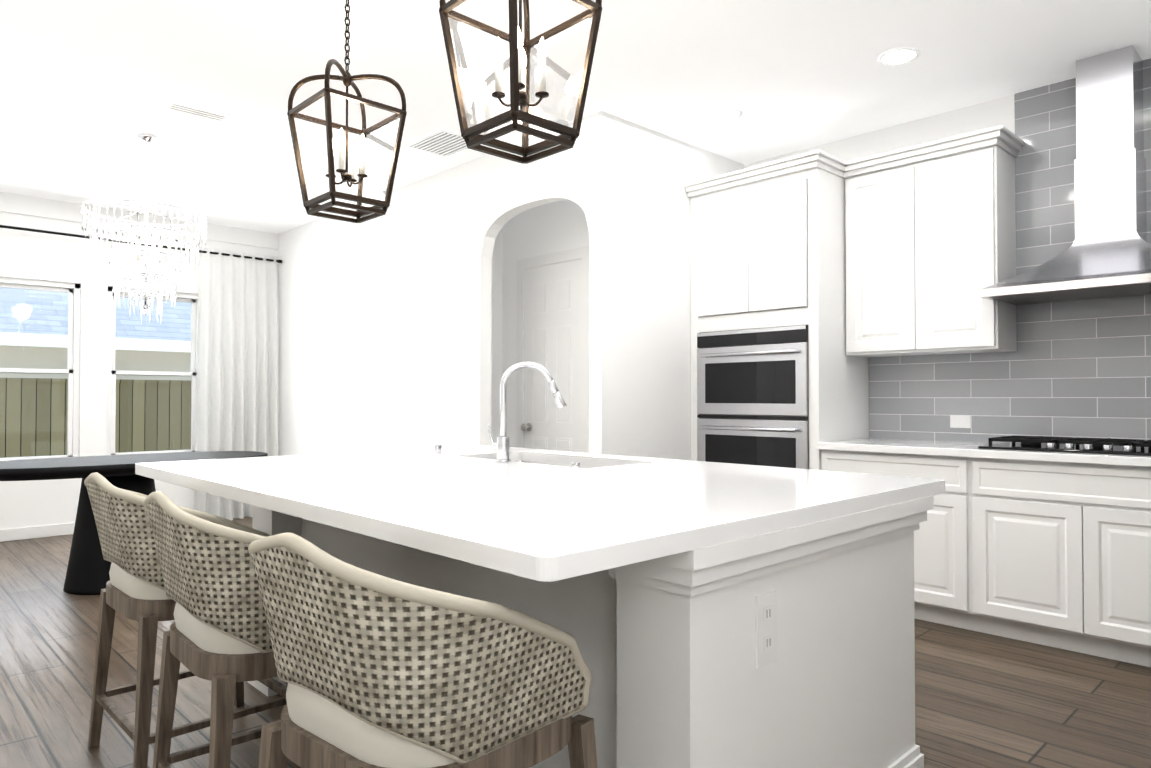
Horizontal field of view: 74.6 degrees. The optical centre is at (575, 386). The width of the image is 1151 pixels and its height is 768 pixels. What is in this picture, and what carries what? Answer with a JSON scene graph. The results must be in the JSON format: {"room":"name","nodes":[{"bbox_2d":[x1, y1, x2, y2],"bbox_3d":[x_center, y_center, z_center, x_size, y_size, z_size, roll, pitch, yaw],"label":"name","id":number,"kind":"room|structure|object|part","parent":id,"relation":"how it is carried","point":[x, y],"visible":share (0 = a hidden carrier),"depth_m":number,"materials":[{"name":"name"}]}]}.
{"room":"kitchen","nodes":[
{"label":"kitchen","id":0,"kind":"room"},
{"bbox_2d":[0,192,278,528],"bbox_3d":[-4.395,-0.154,6.574,3.765,2.860,0.185,1,-1,-44],"label":"wall","id":1,"kind":"structure","parent":0,"point":[31,255],"depth_m":6.58,"materials":[{"name":"white paint"}]},
{"bbox_2d":[0,522,74,541],"bbox_3d":[-4.325,1.225,6.516,3.515,0.100,0.014,1,-1,-44],"label":"baseboard","id":2,"kind":"structure","parent":1,"relation":"attached to","point":[21,533],"depth_m":6.32,"materials":[{"name":"white"}]},
{"bbox_2d":[0,277,79,460],"bbox_3d":[-4.619,-0.103,6.320,0.840,1.590,0.140,1,-1,-44],"label":"window","id":3,"kind":"structure","parent":1,"relation":"in","point":[72,370],"depth_m":6.54,"materials":[{"name":"white plastic"}]},
{"bbox_2d":[0,225,281,519],"bbox_3d":[-4.218,-0.030,6.478,3.420,2.601,0.241,1,-1,-44],"label":"curtain","id":4,"kind":"object","parent":1,"relation":"attached to","point":[237,371],"visible":0.73,"depth_m":7.36,"materials":[{"name":"white fabric"}]},
{"bbox_2d":[106,286,197,454],"bbox_3d":[-3.898,-0.092,7.012,0.840,1.590,0.140,1,-1,-44],"label":"window","id":5,"kind":"structure","parent":1,"relation":"in","point":[112,373],"depth_m":6.94,"materials":[{"name":"clear glass"}]},
{"bbox_2d":[278,116,588,455],"bbox_3d":[-1.454,-0.161,6.158,0.100,2.860,4.540,1,-1,-44],"label":"wall","id":6,"kind":"structure","parent":0,"point":[384,331],"depth_m":5.99,"materials":[{"name":"white paint"}]},
{"bbox_2d":[491,201,588,446],"bbox_3d":[-0.214,-0.173,5.388,0.620,2.860,1.710,1,-1,-44],"label":"wall","id":7,"kind":"structure","parent":0,"point":[552,227],"depth_m":5.99,"materials":[{"name":"white paint"}]},
{"bbox_2d":[516,246,588,452],"bbox_3d":[-0.195,0.135,5.595,0.097,2.250,0.810,1,-1,-44],"label":"door","id":8,"kind":"structure","parent":7,"relation":"in","point":[552,317],"depth_m":5.60,"materials":[{"name":"white wood"}]},
{"bbox_2d":[0,517,1150,767],"bbox_3d":[-0.825,1.284,3.918,5.625,0.100,9.210,1,-1,-44],"label":"floor","id":9,"kind":"structure","parent":0,"point":[986,701],"depth_m":2.97,"materials":[{"name":"brown wood"}]},
{"bbox_2d":[0,451,267,594],"bbox_3d":[-2.852,0.856,4.827,1.680,0.785,0.860,1,-1,-44],"label":"dining table","id":10,"kind":"object","parent":9,"relation":"on","point":[88,569],"visible":0.48,"depth_m":4.55,"materials":[{"name":"black wood"}]},
{"bbox_2d":[84,472,287,767],"bbox_3d":[-1.295,0.742,2.524,0.564,0.945,0.591,1,-1,-45],"label":"stool","id":11,"kind":"object","parent":9,"relation":"on","point":[135,588],"visible":0.48,"depth_m":2.27,"materials":[{"name":"beige wicker"}]},
{"bbox_2d":[144,491,277,767],"bbox_3d":[-0.832,0.734,2.042,0.564,0.945,0.591,1,-1,-42],"label":"stool","id":12,"kind":"object","parent":9,"relation":"on","point":[217,635],"visible":0.65,"depth_m":1.78,"materials":[{"name":"beige wicker"}]},
{"bbox_2d":[248,533,596,767],"bbox_3d":[-0.310,0.726,1.484,0.591,0.945,0.564,-1,-1,41],"label":"stool","id":13,"kind":"object","parent":9,"relation":"on","point":[374,670],"visible":1,"depth_m":1.26,"materials":[{"name":"beige wicker"}]},
{"bbox_2d":[247,490,938,767],"bbox_3d":[-0.165,0.775,2.702,1.174,0.880,2.354,1,-1,-44],"label":"kitchen island","id":14,"kind":"object","parent":9,"relation":"on","point":[711,614],"depth_m":1.82,"materials":[{"name":"white wood"}]},
{"bbox_2d":[135,446,944,585],"bbox_3d":[-0.276,0.314,2.637,1.670,0.043,2.400,1,-1,-44],"label":"island countertop","id":15,"kind":"structure","parent":14,"relation":"on","point":[541,517],"depth_m":1.96,"materials":[{"name":"white stone"}]},
{"bbox_2d":[686,157,871,469],"bbox_3d":[1.298,-0.016,4.874,0.664,2.530,0.914,1,-1,-44],"label":"tall cabinet","id":16,"kind":"object","parent":9,"relation":"on","point":[772,379],"depth_m":4.56,"materials":[{"name":"white wood"}]},
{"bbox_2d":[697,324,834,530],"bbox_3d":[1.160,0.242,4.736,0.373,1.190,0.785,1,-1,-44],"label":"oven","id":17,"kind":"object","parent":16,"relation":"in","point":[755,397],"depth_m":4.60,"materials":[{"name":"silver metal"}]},
{"bbox_2d":[820,449,971,629],"bbox_3d":[1.903,0.799,4.250,0.638,0.880,0.802,1,-1,-44],"label":"base cabinet","id":18,"kind":"object","parent":9,"relation":"on","point":[943,542],"depth_m":3.85,"materials":[{"name":"white wood"}]},
{"bbox_2d":[820,437,1150,468],"bbox_3d":[2.671,0.327,3.439,0.666,0.040,3.046,1,-1,-44],"label":"countertop","id":19,"kind":"structure","parent":18,"relation":"on","point":[862,444],"depth_m":3.74,"materials":[{"name":"white stone"}]},
{"bbox_2d":[976,433,1150,456],"bbox_3d":[2.510,0.284,3.625,0.485,0.052,0.915,1,-1,-44],"label":"cooktop","id":20,"kind":"object","parent":19,"relation":"in","point":[1141,446],"depth_m":3.68,"materials":[{"name":"black metal"}]},
{"bbox_2d":[972,457,1150,666],"bbox_3d":[2.511,0.790,3.618,0.638,0.880,0.951,1,-1,-44],"label":"base cabinet","id":21,"kind":"object","parent":9,"relation":"on","point":[1061,554],"depth_m":3.46,"materials":[{"name":"white wood"}]},
{"bbox_2d":[0,0,1150,233],"bbox_3d":[-0.825,-1.675,3.964,5.625,0.100,9.210,1,-1,-44],"label":"ceiling","id":22,"kind":"structure","parent":0,"point":[88,88],"depth_m":3.95,"materials":[{"name":"white paint"}]},
{"bbox_2d":[81,133,206,321],"bbox_3d":[-2.762,-1.005,4.862,0.708,1.209,0.708,1,-1,-44],"label":"chandelier","id":23,"kind":"object","parent":22,"relation":"hanging from","point":[149,262],"visible":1,"depth_m":4.80,"materials":[{"name":"clear glass"}]},
{"bbox_2d":[161,99,231,123],"bbox_3d":[-2.224,-1.610,4.442,0.340,0.016,0.160,1,-1,-44],"label":"ceiling vent","id":24,"kind":"object","parent":22,"relation":"in","point":[194,111],"visible":1,"depth_m":4.42,"materials":[{"name":"white metal"}]},
{"bbox_2d":[287,0,406,222],"bbox_3d":[-0.833,-1.133,2.755,0.316,1.018,0.316,1,-1,-44],"label":"pendant light","id":25,"kind":"object","parent":22,"relation":"hanging from","point":[314,207],"visible":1,"depth_m":2.75,"materials":[{"name":"brown metal"}]},
{"bbox_3d":[-0.833,-1.393,2.759,0.124,0.498,0.124,1,-1,-44],"label":"cord","id":26,"kind":"part","parent":25,"relation":"part of","materials":[{"name":"brown metal"}]},
{"bbox_2d":[404,128,481,157],"bbox_3d":[-0.862,-1.601,4.995,0.350,0.016,0.450,1,-1,-44],"label":"ceiling vent","id":27,"kind":"object","parent":22,"relation":"in","point":[445,143],"visible":0.94,"depth_m":4.97,"materials":[{"name":"white metal"}]},
{"bbox_2d":[439,0,601,163],"bbox_3d":[-0.147,-1.145,2.020,0.316,1.018,0.316,1,-1,-44],"label":"pendant light","id":28,"kind":"object","parent":22,"relation":"hanging from","point":[519,53],"visible":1,"depth_m":2.02,"materials":[{"name":"brown metal"}]},
{"bbox_2d":[709,108,742,121],"bbox_3d":[0.896,-1.613,4.500,0.196,0.008,0.196,1,-1,-44],"label":"recessed light","id":29,"kind":"object","parent":22,"relation":"in","point":[724,115],"visible":1,"depth_m":4.49,"materials":[{"name":"white plastic"}]},
{"bbox_2d":[877,47,919,65],"bbox_3d":[1.595,-1.625,3.730,0.196,0.008,0.196,1,-1,-44],"label":"recessed light","id":30,"kind":"object","parent":22,"relation":"in","point":[898,56],"visible":1,"depth_m":3.73,"materials":[{"name":"white plastic"}]},
{"bbox_2d":[589,111,743,459],"bbox_3d":[0.651,-0.179,4.964,1.480,2.860,0.100,1,-1,-44],"label":"wall","id":31,"kind":"structure","parent":0,"point":[640,176],"depth_m":4.66,"materials":[{"name":"white paint"}]},
{"bbox_2d":[744,94,1014,168],"bbox_3d":[2.603,-0.193,4.087,0.120,2.860,4.070,1,-1,-44],"label":"wall","id":32,"kind":"structure","parent":0,"point":[978,117],"depth_m":4.56,"materials":[{"name":"white paint"}]},
{"bbox_2d":[844,153,919,360],"bbox_3d":[1.882,-0.737,4.517,0.333,1.100,0.419,1,-1,-44],"label":"upper cabinet","id":33,"kind":"object","parent":32,"relation":"attached to","point":[880,197],"depth_m":4.39,"materials":[{"name":"white wood"}]},
{"bbox_2d":[916,133,1019,356],"bbox_3d":[2.172,-0.741,4.215,0.333,1.100,0.419,1,-1,-44],"label":"upper cabinet","id":34,"kind":"object","parent":32,"relation":"attached to","point":[968,317],"depth_m":4.11,"materials":[{"name":"white wood"}]},
{"bbox_2d":[868,45,1150,472],"bbox_3d":[2.905,-0.659,3.679,0.016,1.938,3.046,1,-1,-44],"label":"backsplash","id":35,"kind":"structure","parent":32,"relation":"attached to","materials":[{"name":"tile"}]},
{"bbox_2d":[976,45,1150,305],"bbox_3d":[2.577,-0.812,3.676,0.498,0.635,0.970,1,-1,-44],"label":"range hood","id":36,"kind":"object","parent":32,"relation":"attached to","point":[1073,219],"depth_m":3.75,"materials":[{"name":"white metal"}]},
{"bbox_2d":[1072,45,1147,140],"bbox_3d":[2.664,-1.377,3.768,0.239,0.497,0.234,1,-1,-44],"label":"hood chimney","id":37,"kind":"object","parent":32,"relation":"attached to","point":[1110,89],"depth_m":3.69,"materials":[{"name":"silver metal"}]},
{"label":"outside","id":38,"kind":"structure","parent":0,"visible":0},
{"bbox_3d":[-11.431,1.987,15.282,45.000,0.050,22.090,1,-1,-44],"label":"ground","id":39,"kind":"structure","parent":38,"visible":0},
{"bbox_2d":[0,287,190,379],"bbox_3d":[-9.086,-0.837,12.164,20.000,5.600,5.900,1,-1,-44],"label":"building","id":40,"kind":"structure","parent":39,"relation":"on","point":[37,308],"depth_m":10.90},
{"bbox_2d":[0,378,190,457],"bbox_3d":[-5.996,0.912,8.920,16.000,2.000,0.140,1,-1,-44],"label":"fence","id":41,"kind":"object","parent":39,"relation":"on","point":[57,387],"depth_m":9.24,"materials":[{"name":"wood"}]}
]}

